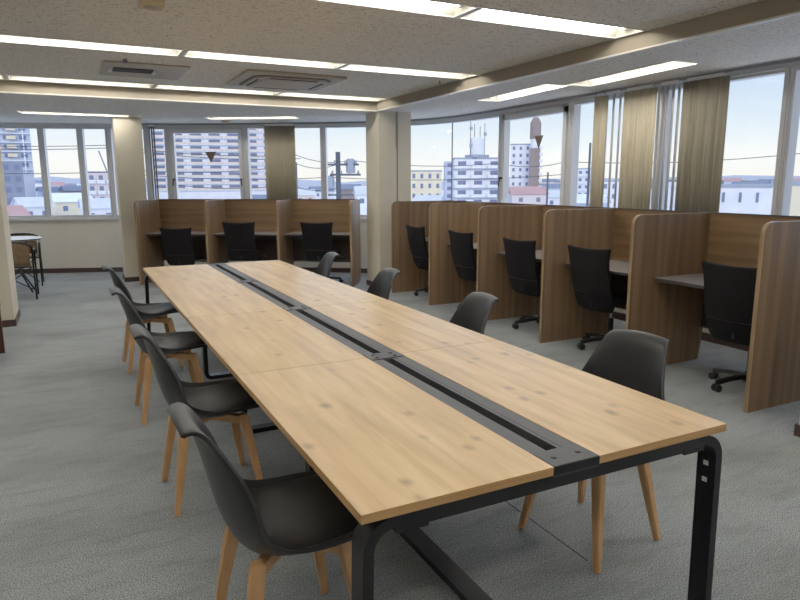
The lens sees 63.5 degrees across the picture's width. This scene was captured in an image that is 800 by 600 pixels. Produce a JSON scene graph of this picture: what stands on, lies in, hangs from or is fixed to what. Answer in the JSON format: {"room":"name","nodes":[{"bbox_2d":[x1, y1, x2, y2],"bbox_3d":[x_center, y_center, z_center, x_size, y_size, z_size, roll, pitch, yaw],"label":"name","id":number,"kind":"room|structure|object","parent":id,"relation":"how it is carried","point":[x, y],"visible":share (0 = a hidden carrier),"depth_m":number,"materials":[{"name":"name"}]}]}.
{"room":"open-plan office","nodes":[
{"label":"open-plan office","id":0,"kind":"room"},
{"bbox_2d":[0,145,18,319],"bbox_3d":[-4.389,-0.979,6.585,0.620,2.490,0.620,-5,12,-26],"label":"wall","id":1,"kind":"structure","parent":0,"point":[9,308],"depth_m":6.61,"materials":[{"name":"beige paint"}]},
{"bbox_2d":[111,117,146,276],"bbox_3d":[-4.015,-1.490,9.691,0.375,2.380,0.460,-5,12,-26],"label":"column","id":2,"kind":"structure","parent":0,"point":[126,131],"depth_m":9.44,"materials":[{"name":"beige paint"}]},
{"bbox_2d":[9,220,709,333],"bbox_3d":[-0.868,-0.297,7.336,19.183,0.860,6.487,6,12,29],"label":"wall","id":3,"kind":"structure","parent":0,"point":[64,243],"depth_m":10.58,"materials":[{"name":"beige paint"}]},
{"bbox_2d":[0,126,48,217],"bbox_3d":[-6.375,-2.018,10.237,1.406,1.445,0.126,-2,11,-11],"label":"window","id":4,"kind":"structure","parent":3,"relation":"in","point":[3,127],"depth_m":10.33,"materials":[{"name":"silver metal"}]},
{"bbox_2d":[40,127,86,217],"bbox_3d":[-5.399,-2.051,10.404,0.583,1.445,0.107,-2,10,-8],"label":"window","id":5,"kind":"structure","parent":3,"relation":"in","point":[42,129],"depth_m":10.37,"materials":[{"name":"silver metal"}]},
{"bbox_2d":[79,127,113,217],"bbox_3d":[-4.892,-2.064,10.468,0.442,1.445,0.109,-1,10,-6],"label":"window","id":6,"kind":"structure","parent":3,"relation":"in","point":[81,129],"depth_m":10.43,"materials":[{"name":"silver metal"}]},
{"bbox_2d":[107,127,150,216],"bbox_3d":[-4.375,-2.073,10.509,0.600,1.445,0.108,-1,10,-3],"label":"window","id":7,"kind":"structure","parent":3,"relation":"in","point":[109,129],"depth_m":10.45,"materials":[{"name":"silver metal"}]},
{"bbox_2d":[145,127,170,199],"bbox_3d":[-3.910,-2.079,10.533,0.334,1.445,0.107,-1,10,-2],"label":"window","id":8,"kind":"structure","parent":3,"relation":"in","point":[164,128],"depth_m":10.46,"materials":[{"name":"silver metal"}]},
{"bbox_2d":[148,125,158,198],"bbox_3d":[-3.951,-2.070,10.394,0.112,1.447,0.059,-1,10,-2],"label":"vertical blind","id":9,"kind":"object","parent":8,"relation":"attached to","point":[152,137],"visible":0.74,"depth_m":10.38,"materials":[{"name":"fabric"}]},
{"bbox_2d":[9,217,366,220],"bbox_3d":[-0.896,-0.723,7.178,19.022,0.035,6.410,6,12,29],"label":"trim","id":10,"kind":"structure","parent":3,"relation":"attached to","point":[105,218],"depth_m":10.42,"materials":[{"name":"silver metal"}]},
{"bbox_2d":[166,127,247,198],"bbox_3d":[-3.112,-2.074,10.493,1.274,1.445,0.192,0,10,2],"label":"window","id":11,"kind":"structure","parent":3,"relation":"in","point":[171,131],"depth_m":10.40,"materials":[{"name":"silver metal"}]},
{"bbox_2d":[244,127,263,198],"bbox_3d":[-2.182,-2.071,10.465,0.593,1.445,0.108,1,10,5],"label":"window","id":12,"kind":"structure","parent":3,"relation":"in","point":[247,136],"depth_m":10.43,"materials":[{"name":"silver metal"}]},
{"bbox_2d":[295,126,323,198],"bbox_3d":[-1.550,-2.061,10.401,0.680,1.445,0.109,1,10,7],"label":"window","id":13,"kind":"structure","parent":3,"relation":"in","point":[320,127],"depth_m":10.27,"materials":[{"name":"silver metal"}]},
{"bbox_2d":[322,125,366,217],"bbox_3d":[-0.697,-2.039,10.269,1.056,1.445,0.133,2,11,12],"label":"window","id":14,"kind":"structure","parent":3,"relation":"in","point":[325,157],"depth_m":10.28,"materials":[{"name":"silver metal"}]},
{"bbox_2d":[14,267,749,351],"bbox_3d":[-0.901,0.109,7.296,18.888,0.075,6.276,6,12,29],"label":"baseboard","id":15,"kind":"structure","parent":3,"relation":"attached to","point":[707,337],"depth_m":10.55,"materials":[{"name":"brown"}]},
{"bbox_2d":[411,114,500,201],"bbox_3d":[0.672,-1.896,9.464,0.337,1.445,2.251,-10,14,-44],"label":"window","id":16,"kind":"structure","parent":3,"relation":"in","point":[499,115],"depth_m":9.10,"materials":[{"name":"silver metal"}]},
{"bbox_2d":[498,103,570,204],"bbox_3d":[1.640,-1.632,7.999,0.175,1.445,1.345,-5,12,-26],"label":"window","id":17,"kind":"structure","parent":3,"relation":"in","point":[503,179],"depth_m":7.88,"materials":[{"name":"silver metal"}]},
{"bbox_2d":[567,88,660,208],"bbox_3d":[2.259,-1.427,6.868,0.106,1.445,1.265,-5,12,-26],"label":"window","id":18,"kind":"structure","parent":3,"relation":"in","point":[575,106],"depth_m":7.32,"materials":[{"name":"silver metal"}]},
{"bbox_2d":[589,93,607,206],"bbox_3d":[2.102,-1.444,6.872,0.036,1.447,0.163,-5,12,-26],"label":"vertical blind","id":19,"kind":"object","parent":18,"relation":"attached to","point":[600,103],"visible":0.78,"depth_m":6.86,"materials":[{"name":"beige fabric"}]},
{"bbox_2d":[602,90,621,207],"bbox_3d":[2.184,-1.415,6.713,0.040,1.447,0.250,-5,12,-26],"label":"vertical blind","id":20,"kind":"object","parent":18,"relation":"attached to","point":[616,91],"visible":0.77,"depth_m":6.67,"materials":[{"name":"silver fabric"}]},
{"bbox_2d":[618,84,657,208],"bbox_3d":[2.342,-1.360,6.407,0.040,1.447,0.404,-5,12,-26],"label":"vertical blind","id":21,"kind":"object","parent":18,"relation":"attached to","point":[639,107],"visible":0.78,"depth_m":6.37,"materials":[{"name":"beige fabric"}]},
{"bbox_2d":[656,68,790,214],"bbox_3d":[2.826,-1.228,5.764,0.106,1.445,1.250,-5,12,-26],"label":"window","id":22,"kind":"structure","parent":3,"relation":"in","point":[786,71],"depth_m":5.29,"materials":[{"name":"silver metal"}]},
{"bbox_2d":[653,80,681,209],"bbox_3d":[2.503,-1.303,6.091,0.042,1.447,0.264,-5,12,-26],"label":"vertical blind","id":23,"kind":"object","parent":22,"relation":"attached to","point":[675,82],"visible":0.8,"depth_m":6.07,"materials":[{"name":"white fabric"}]},
{"bbox_2d":[674,72,730,211],"bbox_3d":[2.673,-1.243,5.762,0.050,1.447,0.452,-5,12,-26],"label":"curtain","id":24,"kind":"object","parent":22,"relation":"attached to","point":[705,98],"visible":0.71,"depth_m":5.72,"materials":[{"name":"beige fabric"}]},
{"bbox_2d":[776,67,799,214],"bbox_3d":[3.385,-1.031,4.675,0.106,1.445,1.230,-5,12,-26],"label":"window","id":25,"kind":"structure","parent":3,"relation":"in","point":[793,104],"depth_m":5.15,"materials":[{"name":"silver metal"}]},
{"bbox_2d":[0,0,761,101],"bbox_3d":[-1.972,-1.367,1.733,9.200,0.001,10.800,-5,12,-26],"label":"ceiling","id":26,"kind":"structure","parent":0,"point":[294,29],"depth_m":4.67,"materials":[{"name":"tile"}]},
{"bbox_2d":[5,75,153,87],"bbox_3d":[-3.299,-2.313,6.722,1.369,0.091,0.294,-5,12,-26],"label":"ceiling light","id":27,"kind":"object","parent":26,"relation":"attached to","point":[9,77],"visible":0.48,"depth_m":6.77,"materials":[{"name":"white plastic"}]},
{"bbox_2d":[0,34,184,55],"bbox_3d":[-2.384,-1.990,4.939,1.369,0.091,0.294,-5,12,-26],"label":"ceiling light","id":28,"kind":"object","parent":26,"relation":"attached to","point":[6,38],"visible":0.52,"depth_m":5.02,"materials":[{"name":"white plastic"}]},
{"bbox_2d":[100,60,190,79],"bbox_3d":[-2.401,-2.139,6.064,0.720,0.029,0.800,-5,12,-26],"label":"ceiling vent","id":29,"kind":"object","parent":26,"relation":"in","point":[109,68],"visible":1,"depth_m":5.96,"materials":[{"name":"beige"}]},
{"bbox_2d":[138,0,165,10],"bbox_3d":[-1.453,-1.721,3.780,0.140,0.040,0.140,-5,12,-26],"label":"recessed light","id":30,"kind":"object","parent":26,"relation":"in","point":[158,5],"visible":1,"depth_m":3.74,"materials":[{"name":"beige plastic"}]},
{"bbox_2d":[153,84,280,94],"bbox_3d":[-2.058,-2.428,7.338,1.369,0.091,0.294,-5,12,-26],"label":"ceiling light","id":31,"kind":"object","parent":26,"relation":"attached to","point":[161,86],"visible":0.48,"depth_m":7.40,"materials":[{"name":"white plastic"}]},
{"bbox_2d":[182,50,347,68],"bbox_3d":[-1.143,-2.106,5.555,1.369,0.091,0.294,-5,12,-26],"label":"ceiling light","id":32,"kind":"object","parent":26,"relation":"attached to","point":[189,53],"visible":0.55,"depth_m":5.62,"materials":[{"name":"white plastic"}]},
{"bbox_2d":[225,69,346,90],"bbox_3d":[-1.187,-2.237,6.647,1.000,0.053,0.960,-5,12,-26],"label":"air conditioner","id":33,"kind":"object","parent":26,"relation":"attached to","point":[252,78],"visible":1,"depth_m":6.43,"materials":[{"name":"beige"}]},
{"bbox_2d":[251,79,318,89],"bbox_3d":[-1.187,-2.214,6.651,0.580,0.007,0.550,-5,12,-26],"label":"grille","id":34,"kind":"object","parent":33,"relation":"attached to","point":[263,83],"depth_m":6.61,"materials":[{"name":"beige"}]},
{"bbox_2d":[276,92,388,100],"bbox_3d":[-0.822,-2.544,7.952,1.369,0.091,0.294,-5,12,-26],"label":"ceiling light","id":35,"kind":"object","parent":26,"relation":"attached to","point":[281,93],"visible":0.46,"depth_m":8.02,"materials":[{"name":"white plastic"}]},
{"bbox_2d":[315,0,479,17],"bbox_3d":[-0.196,-1.772,3.710,1.369,0.091,0.294,-5,12,-26],"label":"ceiling light","id":36,"kind":"object","parent":26,"relation":"attached to","point":[426,7],"visible":0.82,"depth_m":3.96,"materials":[{"name":"white plastic"}]},
{"bbox_2d":[337,63,477,78],"bbox_3d":[0.093,-2.221,6.168,1.369,0.091,0.294,-5,12,-26],"label":"ceiling light","id":37,"kind":"object","parent":26,"relation":"attached to","point":[356,67],"visible":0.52,"depth_m":6.24,"materials":[{"name":"white plastic"}]},
{"bbox_2d":[456,7,645,38],"bbox_3d":[1.040,-1.887,4.324,1.369,0.091,0.294,-5,12,-26],"label":"ceiling light","id":38,"kind":"object","parent":26,"relation":"attached to","point":[482,14],"visible":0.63,"depth_m":4.39,"materials":[{"name":"beige"}]},
{"bbox_2d":[366,111,410,280],"bbox_3d":[-0.160,-1.384,9.048,0.490,2.380,0.420,-5,12,-26],"label":"column","id":39,"kind":"structure","parent":0,"point":[381,126],"depth_m":8.82,"materials":[{"name":"beige paint"}]},
{"bbox_2d":[0,80,376,111],"bbox_3d":[-4.409,-2.177,6.477,9.188,0.134,0.012,-5,12,-26],"label":"trim","id":40,"kind":"structure","parent":39,"relation":"attached to","point":[5,85],"depth_m":7.39,"materials":[{"name":"beige paint"}]},
{"bbox_2d":[376,11,799,111],"bbox_3d":[2.126,-1.633,3.789,0.042,0.012,10.800,-5,12,-26],"label":"trim","id":41,"kind":"structure","parent":39,"relation":"attached to","point":[796,13],"depth_m":4.67,"materials":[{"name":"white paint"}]},
{"bbox_2d":[377,0,799,109],"bbox_3d":[2.129,-1.703,3.777,0.012,0.134,10.800,-5,12,-26],"label":"ceiling beam","id":42,"kind":"structure","parent":39,"relation":"attached to","point":[764,9],"depth_m":4.72,"materials":[{"name":"beige paint"}]},
{"bbox_2d":[0,272,799,599],"bbox_3d":[-2.409,0.636,4.638,10.660,0.001,15.660,-5,12,-26],"label":"floor","id":43,"kind":"structure","parent":0,"point":[87,510],"depth_m":2.99,"materials":[{"name":"grey carpet"}]},
{"bbox_2d":[11,242,38,298],"bbox_3d":[-4.928,-0.384,8.222,0.528,0.737,0.498,-5,12,-26],"label":"rattan chair","id":44,"kind":"object","parent":43,"relation":"on","point":[20,251],"visible":0.73,"depth_m":8.09,"materials":[{"name":"black"}]},
{"bbox_2d":[11,236,41,292],"bbox_3d":[-5.196,-0.470,8.734,0.702,0.733,0.702,-5,12,-26],"label":"bistro table","id":45,"kind":"object","parent":43,"relation":"on","point":[13,238],"visible":0.54,"depth_m":8.71,"materials":[{"name":"white"}]},
{"bbox_2d":[10,233,44,285],"bbox_3d":[-5.455,-0.580,9.304,0.528,0.737,0.498,-5,12,-26],"label":"table","id":46,"kind":"object","parent":43,"relation":"on","point":[33,244],"visible":0.38,"depth_m":9.47,"materials":[{"name":"black"}]},
{"bbox_2d":[101,265,183,373],"bbox_3d":[-2.038,0.118,5.166,0.565,0.827,0.486,-6,12,-28],"label":"shell chair","id":47,"kind":"object","parent":43,"relation":"on","point":[148,312],"visible":0.7,"depth_m":5.12,"materials":[{"name":"plastic"}]},
{"bbox_2d":[134,302,176,312],"bbox_3d":[-1.970,0.065,5.194,0.372,0.074,0.412,-6,12,-28],"label":"seat cushion","id":48,"kind":"object","parent":47,"relation":"on","point":[163,307],"depth_m":5.26,"materials":[{"name":"black leather"}]},
{"bbox_2d":[108,286,207,425],"bbox_3d":[-1.506,0.310,4.108,0.565,0.827,0.486,-6,12,-27],"label":"shell chair","id":49,"kind":"object","parent":43,"relation":"on","point":[177,345],"visible":0.71,"depth_m":4.06,"materials":[{"name":"plastic"}]},
{"bbox_2d":[151,331,205,348],"bbox_3d":[-1.438,0.257,4.135,0.372,0.074,0.412,-6,12,-27],"label":"seat cushion","id":50,"kind":"object","parent":49,"relation":"on","point":[174,340],"depth_m":4.18,"materials":[{"name":"black leather"}]},
{"bbox_2d":[134,199,218,284],"bbox_3d":[-3.204,-0.867,9.524,1.026,1.209,0.747,1,10,6],"label":"study carrel","id":51,"kind":"object","parent":43,"relation":"on","point":[150,215],"visible":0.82,"depth_m":9.77,"materials":[{"name":"brown wood"}]},
{"bbox_2d":[159,228,206,265],"bbox_3d":[-3.143,-0.661,9.451,0.566,0.829,0.641,1,10,6],"label":"office chair","id":52,"kind":"object","parent":43,"relation":"on","point":[177,243],"visible":0.79,"depth_m":9.15,"materials":[{"name":"black fabric"}]},
{"bbox_2d":[128,324,262,516],"bbox_3d":[-0.931,0.504,3.033,0.565,0.827,0.486,-6,12,-27],"label":"shell chair","id":53,"kind":"object","parent":43,"relation":"on","point":[221,400],"visible":0.78,"depth_m":2.98,"materials":[{"name":"plastic"}]},
{"bbox_2d":[183,381,255,411],"bbox_3d":[-0.863,0.451,3.059,0.372,0.074,0.412,-6,12,-27],"label":"seat cushion","id":54,"kind":"object","parent":53,"relation":"on","point":[216,396],"depth_m":3.09,"materials":[{"name":"black leather"}]},
{"bbox_2d":[222,222,265,261],"bbox_3d":[-2.243,-0.689,9.354,0.567,0.914,0.642,0,10,3],"label":"office chair","id":55,"kind":"object","parent":43,"relation":"on","point":[239,237],"visible":0.73,"depth_m":9.04,"materials":[{"name":"black fabric"}]},
{"bbox_2d":[204,199,286,263],"bbox_3d":[-2.183,-0.852,9.424,1.026,1.209,0.747,1,10,6],"label":"study carrel","id":56,"kind":"object","parent":43,"relation":"on","point":[262,212],"visible":0.65,"depth_m":9.68,"materials":[{"name":"brown wood"}]},
{"bbox_2d":[166,402,358,599],"bbox_3d":[-0.376,0.695,1.977,0.565,0.827,0.486,-6,12,-28],"label":"shell chair","id":57,"kind":"object","parent":43,"relation":"on","point":[273,518],"visible":0.82,"depth_m":1.89,"materials":[{"name":"black plastic"}]},
{"bbox_2d":[248,474,358,547],"bbox_3d":[-0.309,0.642,2.005,0.372,0.074,0.412,-6,12,-28],"label":"seat cushion","id":58,"kind":"object","parent":57,"relation":"on","point":[297,510],"depth_m":2.00,"materials":[{"name":"black leather"}]},
{"bbox_2d":[276,199,360,286],"bbox_3d":[-1.149,-0.836,9.323,1.054,1.209,0.747,1,10,6],"label":"study carrel","id":59,"kind":"object","parent":43,"relation":"on","point":[344,214],"visible":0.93,"depth_m":9.57,"materials":[{"name":"brown wood"}]},
{"bbox_2d":[300,222,342,282],"bbox_3d":[-1.122,-0.672,9.245,0.566,0.914,0.642,1,10,7],"label":"office chair","id":60,"kind":"object","parent":43,"relation":"on","point":[317,237],"visible":0.7,"depth_m":8.93,"materials":[{"name":"black fabric"}]},
{"bbox_2d":[314,252,339,277],"bbox_3d":[-0.835,-0.007,5.839,0.565,0.827,0.486,-4,11,-21],"label":"shell chair","id":61,"kind":"object","parent":43,"relation":"on","point":[324,267],"visible":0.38,"depth_m":5.91,"materials":[{"name":"black plastic"}]},
{"bbox_2d":[367,268,401,299],"bbox_3d":[-0.290,0.193,4.732,0.565,0.827,0.486,-4,11,-22],"label":"shell chair","id":62,"kind":"object","parent":43,"relation":"on","point":[381,285],"visible":0.3,"depth_m":4.79,"materials":[{"name":"black plastic"}]},
{"bbox_2d":[406,225,428,295],"bbox_3d":[0.444,-0.511,8.336,0.641,0.914,0.566,-5,12,-26],"label":"office chair","id":63,"kind":"object","parent":43,"relation":"on","point":[416,235],"visible":0.56,"depth_m":8.12,"materials":[{"name":"fabric"}]},
{"bbox_2d":[143,260,726,599],"bbox_3d":[-0.623,0.400,3.884,1.236,0.724,4.803,-5,12,-26],"label":"meeting table","id":64,"kind":"object","parent":43,"relation":"on","point":[411,418],"visible":0.95,"depth_m":2.15,"materials":[{"name":"brown wood"}]},
{"bbox_2d":[391,200,480,292],"bbox_3d":[0.491,-0.648,8.267,0.847,1.209,1.000,-5,12,-26],"label":"study carrel","id":65,"kind":"object","parent":43,"relation":"on","point":[403,213],"visible":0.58,"depth_m":8.59,"materials":[{"name":"brown wood"}]},
{"bbox_2d":[448,230,476,308],"bbox_3d":[0.917,-0.340,7.391,0.641,0.914,0.566,-6,12,-28],"label":"office chair","id":66,"kind":"object","parent":43,"relation":"on","point":[462,249],"visible":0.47,"depth_m":7.17,"materials":[{"name":"black fabric"}]},
{"bbox_2d":[450,292,499,334],"bbox_3d":[0.252,0.387,3.656,0.565,0.827,0.486,-4,11,-21],"label":"shell chair","id":67,"kind":"object","parent":43,"relation":"on","point":[473,313],"visible":0.34,"depth_m":3.70,"materials":[{"name":"black plastic"}]},
{"bbox_2d":[428,202,542,305],"bbox_3d":[0.947,-0.487,7.378,0.847,1.209,1.025,-5,12,-26],"label":"study carrel","id":68,"kind":"object","parent":43,"relation":"on","point":[445,286],"visible":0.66,"depth_m":7.72,"materials":[{"name":"brown wood"}]},
{"bbox_2d":[503,237,540,328],"bbox_3d":[1.386,-0.171,6.454,0.641,0.914,0.566,-6,12,-30],"label":"office chair","id":69,"kind":"object","parent":43,"relation":"on","point":[520,255],"visible":0.62,"depth_m":6.25,"materials":[{"name":"black fabric"}]},
{"bbox_2d":[476,205,610,319],"bbox_3d":[1.414,-0.323,6.468,0.847,1.209,1.045,-5,12,-26],"label":"study carrel","id":70,"kind":"object","parent":43,"relation":"on","point":[515,222],"visible":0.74,"depth_m":6.84,"materials":[{"name":"brown wood"}]},
{"bbox_2d":[518,329,668,573],"bbox_3d":[0.811,0.569,2.652,0.565,0.827,0.486,-8,13,-35],"label":"shell chair","id":71,"kind":"object","parent":43,"relation":"on","point":[632,359],"visible":0.48,"depth_m":2.67,"materials":[{"name":"plastic"}]},
{"bbox_2d":[568,245,626,349],"bbox_3d":[1.823,-0.026,5.657,0.641,0.914,0.566,-6,12,-30],"label":"office chair","id":72,"kind":"object","parent":43,"relation":"on","point":[590,268],"visible":0.77,"depth_m":5.46,"materials":[{"name":"black fabric"}]},
{"bbox_2d":[539,208,706,342],"bbox_3d":[1.879,-0.159,5.561,0.847,1.209,1.020,-5,12,-26],"label":"study carrel","id":73,"kind":"object","parent":43,"relation":"on","point":[562,317],"visible":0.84,"depth_m":5.93,"materials":[{"name":"brown wood"}]},
{"bbox_2d":[625,212,799,412],"bbox_3d":[2.347,0.006,4.651,0.847,1.209,1.053,-5,12,-26],"label":"study carrel","id":74,"kind":"object","parent":43,"relation":"on","point":[665,292],"visible":0.93,"depth_m":4.89,"materials":[{"name":"brown wood"}]},
{"bbox_2d":[701,260,756,391],"bbox_3d":[2.448,0.180,4.516,0.641,0.914,0.566,-7,12,-32],"label":"office chair","id":75,"kind":"object","parent":43,"relation":"on","point":[729,291],"visible":0.53,"depth_m":4.35,"materials":[{"name":"black fabric"}]},
{"bbox_2d":[0,15,799,123],"bbox_3d":[-2.418,-1.704,4.204,10.650,0.001,15.650,-5,12,-26],"label":"ceiling","id":76,"kind":"structure","parent":0,"point":[777,40],"depth_m":7.05,"materials":[{"name":"tile"}]},
{"bbox_2d":[17,111,129,116],"bbox_3d":[-4.425,-2.580,8.817,1.369,0.091,0.294,-5,11,-23],"label":"ceiling light","id":77,"kind":"object","parent":76,"relation":"attached to","point":[25,112],"visible":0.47,"depth_m":8.87,"materials":[{"name":"white plastic"}]},
{"bbox_2d":[202,116,298,118],"bbox_3d":[-2.155,-2.691,9.392,1.369,0.091,0.294,1,10,5],"label":"ceiling light","id":78,"kind":"object","parent":76,"relation":"attached to","point":[254,117],"visible":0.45,"depth_m":9.51,"materials":[{"name":"white plastic"}]},
{"bbox_2d":[142,57,799,124],"bbox_3d":[1.711,-2.048,6.132,2.901,0.024,14.194,-10,14,-42],"label":"track","id":79,"kind":"object","parent":76,"relation":"attached to","point":[798,58],"visible":0.83,"depth_m":7.37,"materials":[{"name":"silver metal"}]},
{"bbox_2d":[264,124,296,198],"bbox_3d":[-1.899,-2.058,10.302,0.508,1.447,0.043,1,10,6],"label":"vertical blind","id":80,"kind":"object","parent":79,"relation":"hanging from","point":[279,139],"visible":0.78,"depth_m":10.28,"materials":[{"name":"beige fabric"}]},
{"bbox_2d":[476,84,570,101],"bbox_3d":[1.276,-2.243,6.885,0.294,0.091,1.369,-4,11,-22],"label":"ceiling light","id":81,"kind":"object","parent":76,"relation":"attached to","point":[543,87],"visible":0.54,"depth_m":6.95,"materials":[{"name":"white plastic"}]},
{"bbox_2d":[566,60,700,86],"bbox_3d":[2.005,-2.030,5.704,0.294,0.091,1.369,-4,11,-22],"label":"ceiling light","id":82,"kind":"object","parent":76,"relation":"attached to","point":[674,64],"visible":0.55,"depth_m":5.72,"materials":[{"name":"white plastic"}]},
{"bbox_3d":[-2.376,-1.887,4.301,10.840,0.415,15.839,-5,12,-26],"label":"wall","id":83,"kind":"structure","parent":0,"visible":0},
{"bbox_2d":[0,61,799,126],"bbox_3d":[-0.910,-2.167,6.876,18.895,0.055,6.298,6,12,29],"label":"trim","id":84,"kind":"structure","parent":83,"relation":"attached to","point":[792,64],"depth_m":9.20,"materials":[{"name":"silver metal"}]},
{"label":"outside","id":85,"kind":"structure","parent":0,"visible":0},
{"bbox_2d":[146,190,673,209],"bbox_3d":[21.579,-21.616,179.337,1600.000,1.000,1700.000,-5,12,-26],"label":"ground","id":86,"kind":"structure","parent":85,"point":[335,190],"depth_m":484.12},
{"bbox_2d":[2,161,24,204],"bbox_3d":[-121.362,-34.275,200.434,8.800,17.100,14.300,-6,12,-30],"label":"apartment building","id":87,"kind":"structure","parent":86,"relation":"on","point":[14,183],"depth_m":194.84,"materials":[{"name":"concrete"}]},
{"bbox_2d":[0,128,35,196],"bbox_3d":[-137.754,-55.594,221.718,19.000,51.500,15.350,-6,12,-31],"label":"apartment building","id":88,"kind":"structure","parent":86,"relation":"on","point":[8,137],"depth_m":219.97,"materials":[{"name":"concrete"}]},
{"bbox_2d":[7,205,30,214],"bbox_3d":[-59.063,-10.437,96.393,8.000,7.180,5.800,8,13,40],"label":"house","id":89,"kind":"structure","parent":86,"relation":"on","point":[12,209],"depth_m":96.15,"materials":[{"name":"pink"}]},
{"bbox_2d":[10,197,54,214],"bbox_3d":[-75.315,-17.271,132.730,6.300,7.680,8.000,-10,14,-43],"label":"house","id":90,"kind":"structure","parent":86,"relation":"on","point":[33,205],"depth_m":130.14,"materials":[{"name":"white"}]},
{"bbox_2d":[52,193,92,214],"bbox_3d":[-74.760,-20.035,146.216,8.000,8.280,8.800,9,14,42],"label":"house","id":91,"kind":"structure","parent":86,"relation":"on","point":[64,203],"depth_m":142.79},
{"bbox_2d":[77,198,110,214],"bbox_3d":[-60.256,-16.595,129.356,6.800,7.480,8.000,-6,12,-30],"label":"house","id":92,"kind":"structure","parent":86,"relation":"on","point":[99,206],"depth_m":126.66,"materials":[{"name":"white"}]},
{"bbox_2d":[88,171,109,197],"bbox_3d":[-97.920,-35.021,212.544,8.500,14.100,15.150,-5,11,-24],"label":"apartment building","id":93,"kind":"structure","parent":86,"relation":"on","point":[98,182],"depth_m":205.64,"materials":[{"name":"concrete"}]},
{"bbox_2d":[152,129,265,198],"bbox_3d":[-74.383,-64.590,258.979,49.300,55.500,15.150,-3,11,-15],"label":"apartment building","id":94,"kind":"structure","parent":86,"relation":"on","point":[220,143],"depth_m":253.81,"materials":[{"name":"concrete"}]},
{"bbox_2d":[328,152,360,198],"bbox_3d":[-3.547,-2.879,39.971,2.350,12.250,0.560,-1,10,-5],"label":"utility pole","id":95,"kind":"object","parent":86,"relation":"on","point":[350,164],"visible":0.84,"depth_m":38.92,"materials":[{"name":"concrete"}]},
{"bbox_2d":[4,172,560,179],"bbox_3d":[-9.715,-7.133,36.295,39.570,0.870,3.508,-2,11,-10],"label":"power line","id":96,"kind":"object","parent":95,"relation":"attached to","point":[88,172],"visible":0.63,"depth_m":37.72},
{"bbox_2d":[1,145,799,166],"bbox_3d":[-3.996,-8.096,35.625,50.175,1.467,6.913,-1,10,-3],"label":"power line","id":97,"kind":"object","parent":95,"relation":"attached to","point":[85,145],"visible":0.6,"depth_m":37.07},
{"bbox_2d":[341,184,360,198],"bbox_3d":[-18.290,-38.022,239.874,7.800,9.780,8.000,-2,10,-10],"label":"house","id":98,"kind":"structure","parent":86,"relation":"on","point":[345,188],"depth_m":236.29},
{"bbox_2d":[353,186,366,213],"bbox_3d":[-8.030,-21.898,151.819,5.400,9.580,8.000,-2,10,-8],"label":"house","id":99,"kind":"structure","parent":86,"relation":"on","point":[360,192],"depth_m":148.26,"materials":[{"name":"white"}]},
{"bbox_2d":[34,175,799,190],"bbox_3d":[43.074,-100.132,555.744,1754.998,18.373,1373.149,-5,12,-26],"label":"hills","id":100,"kind":"structure","parent":86,"relation":"on","point":[304,184],"depth_m":794.68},
{"bbox_2d":[411,170,441,200],"bbox_3d":[9.718,-41.236,243.371,11.900,14.700,14.300,0,10,2],"label":"apartment building","id":101,"kind":"structure","parent":86,"relation":"on","point":[423,182],"depth_m":235.94,"materials":[{"name":"concrete"}]},
{"bbox_2d":[412,195,445,200],"bbox_3d":[6.944,-20.892,151.934,6.800,7.480,8.000,4,11,19],"label":"house","id":102,"kind":"structure","parent":86,"relation":"on","point":[417,197],"depth_m":150.08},
{"bbox_2d":[443,157,497,201],"bbox_3d":[22.563,-35.365,202.608,17.450,17.700,15.150,0,10,2],"label":"apartment building","id":103,"kind":"structure","parent":86,"relation":"on","point":[484,189],"depth_m":195.51,"materials":[{"name":"concrete"}]},
{"bbox_2d":[465,122,488,156],"bbox_3d":[23.311,-48.409,195.531,6.000,10.500,4.800,-5,12,-26],"label":"water tank","id":104,"kind":"object","parent":103,"relation":"on","point":[477,144],"visible":0.87,"depth_m":194.13,"materials":[{"name":"metal"}]},
{"bbox_2d":[510,144,529,185],"bbox_3d":[47.911,-49.183,257.965,8.100,24.900,14.300,2,11,10],"label":"apartment building","id":105,"kind":"structure","parent":86,"relation":"on","point":[519,156],"depth_m":250.42,"materials":[{"name":"concrete"}]},
{"bbox_2d":[508,186,548,204],"bbox_3d":[32.822,-24.891,168.474,9.800,9.280,8.000,-1,10,-3],"label":"house","id":106,"kind":"structure","parent":86,"relation":"on","point":[516,194],"depth_m":164.91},
{"bbox_2d":[528,117,542,185],"bbox_3d":[50.553,-50.698,240.864,4.900,34.000,5.200,2,11,11],"label":"stair tower","id":107,"kind":"structure","parent":86,"relation":"on","point":[535,125],"depth_m":238.31,"materials":[{"name":"concrete"}]},
{"bbox_2d":[577,168,590,193],"bbox_3d":[82.365,-50.911,290.913,11.300,16.300,15.150,3,11,15],"label":"apartment building","id":108,"kind":"structure","parent":86,"relation":"on","point":[582,172],"depth_m":283.98,"materials":[{"name":"concrete"}]},
{"bbox_2d":[576,194,611,206],"bbox_3d":[43.181,-19.993,145.909,6.800,7.680,8.000,7,12,33],"label":"house","id":109,"kind":"structure","parent":86,"relation":"on","point":[581,198],"depth_m":143.89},
{"bbox_2d":[604,180,618,207],"bbox_3d":[78.329,-37.285,231.276,13.300,10.900,14.300,3,11,18],"label":"apartment building","id":110,"kind":"structure","parent":86,"relation":"on","point":[612,186],"depth_m":225.25,"materials":[{"name":"concrete"}]},
{"bbox_2d":[719,184,772,214],"bbox_3d":[54.093,-12.975,100.780,9.300,10.000,10.300,5,12,28],"label":"apartment building","id":111,"kind":"structure","parent":86,"relation":"on","point":[734,198],"depth_m":96.05,"materials":[{"name":"concrete"}]},
{"bbox_2d":[770,181,799,215],"bbox_3d":[44.678,-7.762,70.924,7.300,10.500,8.300,6,12,32],"label":"apartment building","id":112,"kind":"structure","parent":86,"relation":"on","point":[795,196],"depth_m":67.71,"materials":[{"name":"concrete"}]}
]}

